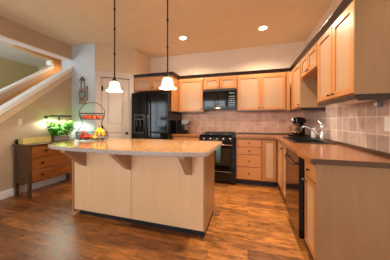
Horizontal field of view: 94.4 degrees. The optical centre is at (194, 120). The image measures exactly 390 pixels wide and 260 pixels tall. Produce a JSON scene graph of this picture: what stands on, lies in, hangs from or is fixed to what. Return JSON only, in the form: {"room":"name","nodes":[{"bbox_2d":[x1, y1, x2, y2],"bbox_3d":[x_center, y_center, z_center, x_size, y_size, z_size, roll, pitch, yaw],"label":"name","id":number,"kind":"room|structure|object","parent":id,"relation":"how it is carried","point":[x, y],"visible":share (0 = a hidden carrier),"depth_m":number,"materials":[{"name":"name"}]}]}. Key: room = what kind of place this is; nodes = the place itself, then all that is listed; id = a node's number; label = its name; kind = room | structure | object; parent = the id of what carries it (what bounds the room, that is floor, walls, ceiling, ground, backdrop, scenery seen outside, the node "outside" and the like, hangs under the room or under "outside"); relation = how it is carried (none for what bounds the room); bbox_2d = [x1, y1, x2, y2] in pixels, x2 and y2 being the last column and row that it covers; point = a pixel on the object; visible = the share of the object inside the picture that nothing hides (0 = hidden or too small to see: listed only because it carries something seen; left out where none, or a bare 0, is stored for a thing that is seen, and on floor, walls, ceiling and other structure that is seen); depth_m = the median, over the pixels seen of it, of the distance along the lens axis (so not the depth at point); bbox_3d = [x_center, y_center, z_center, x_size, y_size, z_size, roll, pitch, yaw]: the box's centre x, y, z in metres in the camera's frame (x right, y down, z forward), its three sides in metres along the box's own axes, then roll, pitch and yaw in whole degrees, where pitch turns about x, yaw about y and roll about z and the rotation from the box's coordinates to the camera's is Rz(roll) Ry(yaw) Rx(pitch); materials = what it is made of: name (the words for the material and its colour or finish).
{"room":"kitchen","nodes":[
{"label":"kitchen","id":0,"kind":"room"},
{"bbox_2d":[0,57,38,88],"bbox_3d":[-5.579,-0.188,2.155,0.120,2.770,6.800,0,0,16],"label":"wall","id":1,"kind":"structure","parent":0,"point":[11,71],"depth_m":4.71,"materials":[{"name":"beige paint"}]},
{"bbox_2d":[0,44,61,105],"bbox_3d":[-3.719,-0.188,3.879,0.120,2.770,5.026,0,0,16],"label":"wall","id":2,"kind":"structure","parent":0,"point":[57,65],"depth_m":4.09,"materials":[{"name":"paint"}]},
{"bbox_2d":[0,68,53,100],"bbox_3d":[-3.917,-0.056,2.954,0.019,2.485,3.100,0,0,16],"label":"trim","id":3,"kind":"structure","parent":2,"relation":"attached to","point":[14,90],"depth_m":3.87,"materials":[{"name":"beige paint"}]},
{"bbox_2d":[0,66,53,94],"bbox_3d":[-3.987,-0.084,2.965,0.180,2.541,3.120,0,0,16],"label":"trim","id":4,"kind":"structure","parent":2,"relation":"attached to","point":[11,86],"depth_m":3.87,"materials":[{"name":"white paint"}]},
{"bbox_2d":[46,60,53,65],"bbox_3d":[-3.558,-1.413,4.431,0.160,0.111,0.064,0,0,16],"label":"light fixture","id":5,"kind":"object","parent":2,"relation":"attached to","point":[49,62],"depth_m":4.41,"materials":[{"name":"white paint"}]},
{"bbox_2d":[0,16,70,190],"bbox_3d":[-3.499,-0.188,1.040,0.140,2.770,5.829,0,0,16],"label":"wall","id":6,"kind":"structure","parent":0,"point":[57,101],"depth_m":3.11,"materials":[{"name":"beige paint"}]},
{"bbox_2d":[17,119,22,125],"bbox_3d":[-2.859,0.023,2.953,0.009,0.114,0.072,0,0,16],"label":"light switch","id":7,"kind":"object","parent":6,"relation":"attached to","point":[19,121],"visible":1,"depth_m":2.94,"materials":[{"name":"beige paint"}]},
{"bbox_2d":[0,172,71,199],"bbox_3d":[-2.967,1.132,2.577,0.015,0.130,2.578,0,0,16],"label":"baseboard","id":8,"kind":"structure","parent":6,"relation":"attached to","point":[7,193],"depth_m":3.13,"materials":[{"name":"white paint"}]},
{"bbox_2d":[0,35,71,60],"bbox_3d":[-3.499,-1.276,1.040,0.170,0.022,5.828,0,0,16],"label":"trim","id":9,"kind":"structure","parent":6,"relation":"attached to","point":[2,38],"depth_m":3.17,"materials":[{"name":"white paint"}]},
{"bbox_2d":[0,66,72,122],"bbox_3d":[-3.039,0.018,2.573,0.190,2.319,2.627,0,0,16],"label":"trim","id":10,"kind":"structure","parent":6,"relation":"attached to","point":[5,107],"depth_m":3.14,"materials":[{"name":"white paint"}]},
{"bbox_2d":[62,43,94,138],"bbox_3d":[-2.432,-0.188,3.828,0.900,2.770,0.120,0,0,16],"label":"wall","id":11,"kind":"structure","parent":0,"point":[82,56],"depth_m":3.73,"materials":[{"name":"paint"}]},
{"bbox_2d":[78,77,87,103],"bbox_3d":[-2.297,-0.625,3.707,0.218,0.575,0.032,0,0,16],"label":"plaque","id":12,"kind":"object","parent":11,"relation":"attached to","point":[83,92],"visible":1,"depth_m":3.70,"materials":[{"name":"wood"}]},
{"bbox_2d":[95,43,133,79],"bbox_3d":[-1.689,-0.188,3.823,0.754,2.770,0.100,0,0,-22],"label":"wall","id":13,"kind":"structure","parent":0,"point":[104,57],"depth_m":3.77,"materials":[{"name":"beige paint"}]},
{"bbox_2d":[95,70,133,138],"bbox_3d":[-1.684,0.095,3.813,0.748,2.205,0.124,0,0,-22],"label":"trim","id":14,"kind":"structure","parent":13,"relation":"attached to","point":[98,74],"depth_m":3.69,"materials":[{"name":"beige paint"}]},
{"bbox_2d":[101,78,128,138],"bbox_3d":[-1.663,0.153,3.779,0.537,2.063,0.095,0,0,-22],"label":"door","id":15,"kind":"structure","parent":13,"relation":"in","point":[115,105],"depth_m":3.80,"materials":[{"name":"beige paint"}]},
{"bbox_2d":[134,48,149,92],"bbox_3d":[-1.265,-0.188,4.324,0.120,2.770,0.808,0,0,16],"label":"wall","id":16,"kind":"structure","parent":0,"point":[141,61],"depth_m":4.15,"materials":[{"name":"beige paint"}]},
{"bbox_2d":[0,177,313,259],"bbox_3d":[-2.004,1.247,1.785,7.350,0.100,8.100,0,0,16],"label":"floor","id":17,"kind":"structure","parent":0,"point":[248,222],"depth_m":1.90,"materials":[{"name":"brown wood"}]},
{"bbox_2d":[12,139,73,198],"bbox_3d":[-2.562,0.784,3.231,0.371,0.826,0.944,0,0,16],"label":"oak dresser","id":18,"kind":"object","parent":17,"relation":"on","point":[33,162],"visible":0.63,"depth_m":2.87,"materials":[{"name":"brown wood"}]},
{"bbox_2d":[18,136,50,143],"bbox_3d":[-2.688,0.327,3.043,0.100,0.088,0.420,0,0,16],"label":"box","id":19,"kind":"object","parent":18,"relation":"on","point":[44,138],"visible":0.93,"depth_m":2.98,"materials":[{"name":"yellow paint"}]},
{"bbox_2d":[44,115,74,140],"bbox_3d":[-2.523,0.137,3.393,0.284,0.468,0.496,0,0,36],"label":"garden","id":20,"kind":"object","parent":18,"relation":"on","point":[63,127],"visible":1,"depth_m":3.34,"materials":[{"name":"green plant"}]},
{"bbox_2d":[48,115,71,129],"bbox_3d":[-2.538,0.137,3.402,0.256,0.468,0.352,0,0,16],"label":"plant","id":21,"kind":"object","parent":20,"relation":"attached to","point":[66,125],"depth_m":3.37,"materials":[{"name":"green plant"}]},
{"bbox_2d":[51,135,69,140],"bbox_3d":[-2.523,0.328,3.391,0.130,0.085,0.250,0,0,36],"label":"planter","id":22,"kind":"object","parent":20,"relation":"on","point":[57,137],"depth_m":3.33,"materials":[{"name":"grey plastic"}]},
{"bbox_2d":[61,150,213,235],"bbox_3d":[-0.697,0.763,2.184,1.735,0.868,0.820,0,0,16],"label":"kitchen island","id":23,"kind":"object","parent":17,"relation":"on","point":[164,192],"visible":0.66,"depth_m":2.01,"materials":[{"name":"brown wood"}]},
{"bbox_2d":[48,138,221,156],"bbox_3d":[-0.810,0.305,2.280,2.173,0.045,1.010,0,0,16],"label":"island countertop","id":24,"kind":"structure","parent":23,"relation":"on","point":[141,147],"depth_m":1.97,"materials":[{"name":"stone"}]},
{"bbox_2d":[75,102,107,140],"bbox_3d":[-1.470,0.010,2.577,0.433,0.544,0.298,0,0,-8],"label":"fruit basket","id":25,"kind":"object","parent":24,"relation":"on","point":[79,113],"visible":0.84,"depth_m":2.55,"materials":[{"name":"black metal"}]},
{"bbox_2d":[78,113,104,119],"bbox_3d":[-1.470,-0.060,2.577,0.348,0.091,0.228,0,0,-8],"label":"tray","id":26,"kind":"object","parent":25,"relation":"on","point":[78,113],"depth_m":2.54,"materials":[{"name":"black metal"}]},
{"bbox_2d":[75,131,107,139],"bbox_3d":[-1.470,0.214,2.577,0.432,0.101,0.298,0,0,-8],"label":"tray","id":27,"kind":"object","parent":25,"relation":"on","point":[76,132],"depth_m":2.52,"materials":[{"name":"black metal"}]},
{"bbox_2d":[94,126,104,136],"bbox_3d":[-1.381,0.153,2.608,0.147,0.155,0.130,0,0,-8],"label":"banana bunch","id":28,"kind":"object","parent":25,"relation":"in","point":[99,129],"visible":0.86,"depth_m":2.58,"materials":[{"name":"yellow food"}]},
{"bbox_2d":[132,92,181,139],"bbox_3d":[-0.823,0.315,3.996,0.823,1.765,0.869,0,0,16],"label":"refrigerator","id":29,"kind":"object","parent":17,"relation":"on","point":[153,117],"visible":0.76,"depth_m":3.63,"materials":[{"name":"black metal"}]},
{"bbox_2d":[173,136,199,140],"bbox_3d":[-0.102,0.761,3.923,0.588,0.872,0.640,0,0,16],"label":"base cabinet","id":30,"kind":"object","parent":17,"relation":"on","point":[174,137],"visible":0.03,"depth_m":3.64,"materials":[{"name":"brown wood"}]},
{"bbox_2d":[172,133,201,136],"bbox_3d":[-0.106,0.303,3.913,0.587,0.040,0.641,0,0,16],"label":"countertop","id":31,"kind":"structure","parent":30,"relation":"on","point":[177,134],"depth_m":3.66,"materials":[{"name":"orange laminate"}]},
{"bbox_2d":[178,120,189,133],"bbox_3d":[-0.226,0.135,3.922,0.251,0.295,0.200,0,0,16],"label":"coffee maker","id":32,"kind":"object","parent":31,"relation":"on","point":[182,129],"visible":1,"depth_m":3.85,"materials":[{"name":"black plastic"}]},
{"bbox_2d":[199,131,237,183],"bbox_3d":[0.500,0.719,3.700,0.688,0.957,0.705,0,0,16],"label":"gas stove","id":33,"kind":"object","parent":17,"relation":"on","point":[225,171],"visible":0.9,"depth_m":3.37,"materials":[{"name":"black metal"}]},
{"bbox_2d":[216,146,220,162],"bbox_3d":[0.435,0.603,3.363,0.085,0.349,0.054,0,0,16],"label":"kitchen towel","id":34,"kind":"object","parent":33,"relation":"hanging from","point":[218,151],"visible":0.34,"depth_m":3.34,"materials":[{"name":"teal fabric"}]},
{"bbox_2d":[200,133,237,136],"bbox_3d":[0.510,0.289,3.734,0.688,0.034,0.634,0,0,16],"label":"cooktop","id":35,"kind":"object","parent":33,"relation":"in","point":[203,134],"depth_m":3.49,"materials":[{"name":"black metal"}]},
{"bbox_2d":[236,138,261,185],"bbox_3d":[1.063,0.761,3.582,0.452,0.872,0.640,0,0,16],"label":"base cabinet","id":36,"kind":"object","parent":17,"relation":"on","point":[248,151],"visible":0.98,"depth_m":3.30,"materials":[{"name":"brown wood"}]},
{"bbox_2d":[261,139,276,186],"bbox_3d":[1.404,0.761,3.494,0.247,0.872,0.616,0,0,16],"label":"base cabinet","id":37,"kind":"object","parent":17,"relation":"on","point":[269,146],"visible":0.98,"depth_m":3.21,"materials":[{"name":"brown wood"}]},
{"bbox_2d":[277,141,285,199],"bbox_3d":[1.579,0.761,2.632,0.618,0.872,0.976,0,0,16],"label":"base cabinet","id":38,"kind":"object","parent":17,"relation":"on","point":[281,149],"visible":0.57,"depth_m":2.74,"materials":[{"name":"brown wood"}]},
{"bbox_2d":[236,132,389,168],"bbox_3d":[1.198,0.290,2.554,1.286,0.066,2.516,0,0,16],"label":"countertop","id":39,"kind":"structure","parent":38,"relation":"on","point":[339,154],"depth_m":1.59,"materials":[{"name":"orange laminate"}]},
{"bbox_2d":[288,117,306,136],"bbox_3d":[1.847,0.109,3.230,0.333,0.346,0.212,0,0,-24],"label":"stand mixer","id":40,"kind":"object","parent":39,"relation":"on","point":[296,131],"visible":0.96,"depth_m":3.17,"materials":[{"name":"black metal"}]},
{"bbox_2d":[290,126,301,134],"bbox_3d":[1.795,0.172,3.208,0.212,0.154,0.212,0,0,-24],"label":"bowl","id":41,"kind":"object","parent":40,"relation":"on","point":[295,130],"depth_m":3.14,"materials":[{"name":"metal"}]},
{"bbox_2d":[283,137,336,143],"bbox_3d":[1.588,0.378,2.619,0.461,0.211,0.836,0,0,16],"label":"sink","id":42,"kind":"object","parent":39,"relation":"in","point":[292,139],"visible":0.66,"depth_m":2.60,"materials":[{"name":"black"}]},
{"bbox_2d":[311,125,315,137],"bbox_3d":[1.861,0.170,2.831,0.072,0.202,0.072,0,0,-30],"label":"soap dispenser","id":43,"kind":"object","parent":42,"relation":"on","point":[313,135],"visible":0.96,"depth_m":2.81,"materials":[{"name":"white ceramic"}]},
{"bbox_2d":[301,120,326,140],"bbox_3d":[1.654,0.130,2.537,0.278,0.282,0.240,0,0,16],"label":"kitchen faucet","id":44,"kind":"object","parent":39,"relation":"on","point":[321,126],"visible":0.98,"depth_m":2.50,"materials":[{"name":"silver metal"}]},
{"bbox_2d":[285,147,310,252],"bbox_3d":[1.317,0.761,1.868,0.650,0.872,0.628,0,0,16],"label":"dishwasher","id":45,"kind":"object","parent":17,"relation":"on","point":[295,165],"visible":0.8,"depth_m":1.74,"materials":[{"name":"black metal"}]},
{"bbox_2d":[302,160,389,259],"bbox_3d":[1.224,0.761,1.421,0.618,0.872,0.291,0,0,16],"label":"base cabinet","id":46,"kind":"object","parent":17,"relation":"on","point":[347,208],"visible":0.96,"depth_m":1.31,"materials":[{"name":"brown wood"}]},
{"bbox_2d":[0,0,333,66],"bbox_3d":[-2.004,-1.623,1.785,7.350,0.100,8.100,0,0,16],"label":"ceiling","id":47,"kind":"structure","parent":0,"point":[141,25],"depth_m":2.89,"materials":[{"name":"beige paint"}]},
{"bbox_2d":[106,0,122,91],"bbox_3d":[-1.009,-0.970,2.265,0.192,1.202,0.192,0,0,39],"label":"pendant lamp","id":48,"kind":"object","parent":47,"relation":"hanging from","point":[114,86],"visible":1,"depth_m":2.26,"materials":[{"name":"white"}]},
{"bbox_2d":[159,0,175,89],"bbox_3d":[-0.313,-0.970,2.061,0.192,1.202,0.192,0,0,39],"label":"pendant lamp","id":49,"kind":"object","parent":47,"relation":"hanging from","point":[167,82],"visible":1,"depth_m":2.05,"materials":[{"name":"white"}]},
{"bbox_2d":[258,25,267,30],"bbox_3d":[1.155,-1.569,3.066,0.170,0.007,0.170,0,0,16],"label":"recessed light","id":50,"kind":"object","parent":47,"relation":"in","point":[264,27],"visible":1,"depth_m":3.07,"materials":[{"name":"white paint"}]},
{"bbox_2d":[150,42,304,119],"bbox_3d":[0.544,-0.188,4.142,3.456,2.770,0.140,0,0,16],"label":"wall","id":51,"kind":"structure","parent":0,"point":[278,56],"depth_m":3.99,"materials":[{"name":"beige paint"}]},
{"bbox_2d":[134,75,178,111],"bbox_3d":[-0.803,-0.556,4.087,0.890,0.723,0.720,0,0,16],"label":"upper cabinet","id":52,"kind":"object","parent":51,"relation":"attached to","point":[145,84],"visible":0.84,"depth_m":3.81,"materials":[{"name":"brown wood"}]},
{"bbox_2d":[179,78,206,112],"bbox_3d":[-0.050,-0.545,4.061,0.565,0.745,0.346,0,0,16],"label":"upper cabinet","id":53,"kind":"object","parent":51,"relation":"attached to","point":[190,90],"visible":1,"depth_m":3.92,"materials":[{"name":"brown wood"}]},
{"bbox_2d":[203,88,236,110],"bbox_3d":[0.541,-0.436,3.839,0.684,0.418,0.415,0,0,16],"label":"microwave","id":54,"kind":"object","parent":51,"relation":"attached to","point":[213,99],"visible":1,"depth_m":3.68,"materials":[{"name":"black metal"}]},
{"bbox_2d":[204,75,236,89],"bbox_3d":[0.553,-0.783,3.884,0.688,0.270,0.346,0,0,16],"label":"upper cabinet","id":55,"kind":"object","parent":51,"relation":"attached to","point":[223,82],"visible":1,"depth_m":3.74,"materials":[{"name":"brown wood"}]},
{"bbox_2d":[183,110,303,132],"bbox_3d":[0.938,0.034,3.948,2.570,0.497,0.010,0,0,16],"label":"backsplash","id":56,"kind":"structure","parent":51,"relation":"attached to","point":[217,121],"depth_m":3.92,"materials":[{"name":"tile"}]},
{"bbox_2d":[237,71,289,111],"bbox_3d":[1.350,-0.545,3.651,0.968,0.745,0.346,0,0,16],"label":"upper cabinet","id":57,"kind":"object","parent":51,"relation":"attached to","point":[266,92],"depth_m":3.50,"materials":[{"name":"brown wood"}]},
{"bbox_2d":[305,0,341,46],"bbox_3d":[1.292,-0.188,0.298,0.140,2.770,7.098,0,0,16],"label":"wall","id":58,"kind":"structure","parent":0,"point":[335,4],"depth_m":2.70,"materials":[{"name":"beige paint"}]},
{"bbox_2d":[290,59,324,111],"bbox_3d":[1.816,-0.533,2.993,0.344,0.769,0.701,0,0,16],"label":"upper cabinet","id":59,"kind":"object","parent":58,"relation":"attached to","point":[304,92],"visible":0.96,"depth_m":2.69,"materials":[{"name":"brown wood"}]},
{"bbox_2d":[301,40,318,78],"bbox_3d":[1.623,-0.766,2.332,0.344,0.303,0.669,0,0,16],"label":"upper cabinet","id":60,"kind":"object","parent":58,"relation":"attached to","point":[309,62],"visible":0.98,"depth_m":2.32,"materials":[{"name":"brown wood"}]},
{"bbox_2d":[304,100,389,152],"bbox_3d":[1.804,-0.210,2.315,0.010,0.985,2.657,0,0,16],"label":"backsplash","id":61,"kind":"structure","parent":58,"relation":"attached to","point":[358,124],"depth_m":1.88,"materials":[{"name":"tile"}]},
{"bbox_2d":[374,100,382,106],"bbox_3d":[1.548,-0.141,1.526,0.038,0.055,0.056,0,0,16],"label":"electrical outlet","id":62,"kind":"object","parent":61,"relation":"attached to","point":[379,103],"visible":1,"depth_m":1.50,"materials":[{"name":"grey plastic"}]},
{"bbox_2d":[384,117,389,131],"bbox_3d":[1.537,0.029,1.441,0.010,0.114,0.072,0,0,16],"label":"light switch","id":63,"kind":"object","parent":61,"relation":"attached to","point":[386,119],"visible":1,"depth_m":1.44,"materials":[{"name":"beige plastic"}]},
{"bbox_2d":[318,0,389,106],"bbox_3d":[1.423,-0.533,1.649,0.344,0.769,0.749,0,0,16],"label":"upper cabinet","id":64,"kind":"object","parent":58,"relation":"attached to","point":[354,52],"visible":1,"depth_m":1.33,"materials":[{"name":"brown wood"}]},
{"bbox_2d":[133,0,352,78],"bbox_3d":[0.129,-0.952,2.739,3.440,0.065,2.198,0,0,16],"label":"crown molding","id":65,"kind":"structure","parent":64,"relation":"attached to","point":[344,4],"depth_m":3.38,"materials":[{"name":"black wood"}]},
{"bbox_2d":[339,99,374,104],"bbox_3d":[1.508,-0.181,1.642,0.090,0.028,0.640,0,0,16],"label":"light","id":66,"kind":"object","parent":64,"relation":"attached to","point":[356,100],"visible":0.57,"depth_m":1.70,"materials":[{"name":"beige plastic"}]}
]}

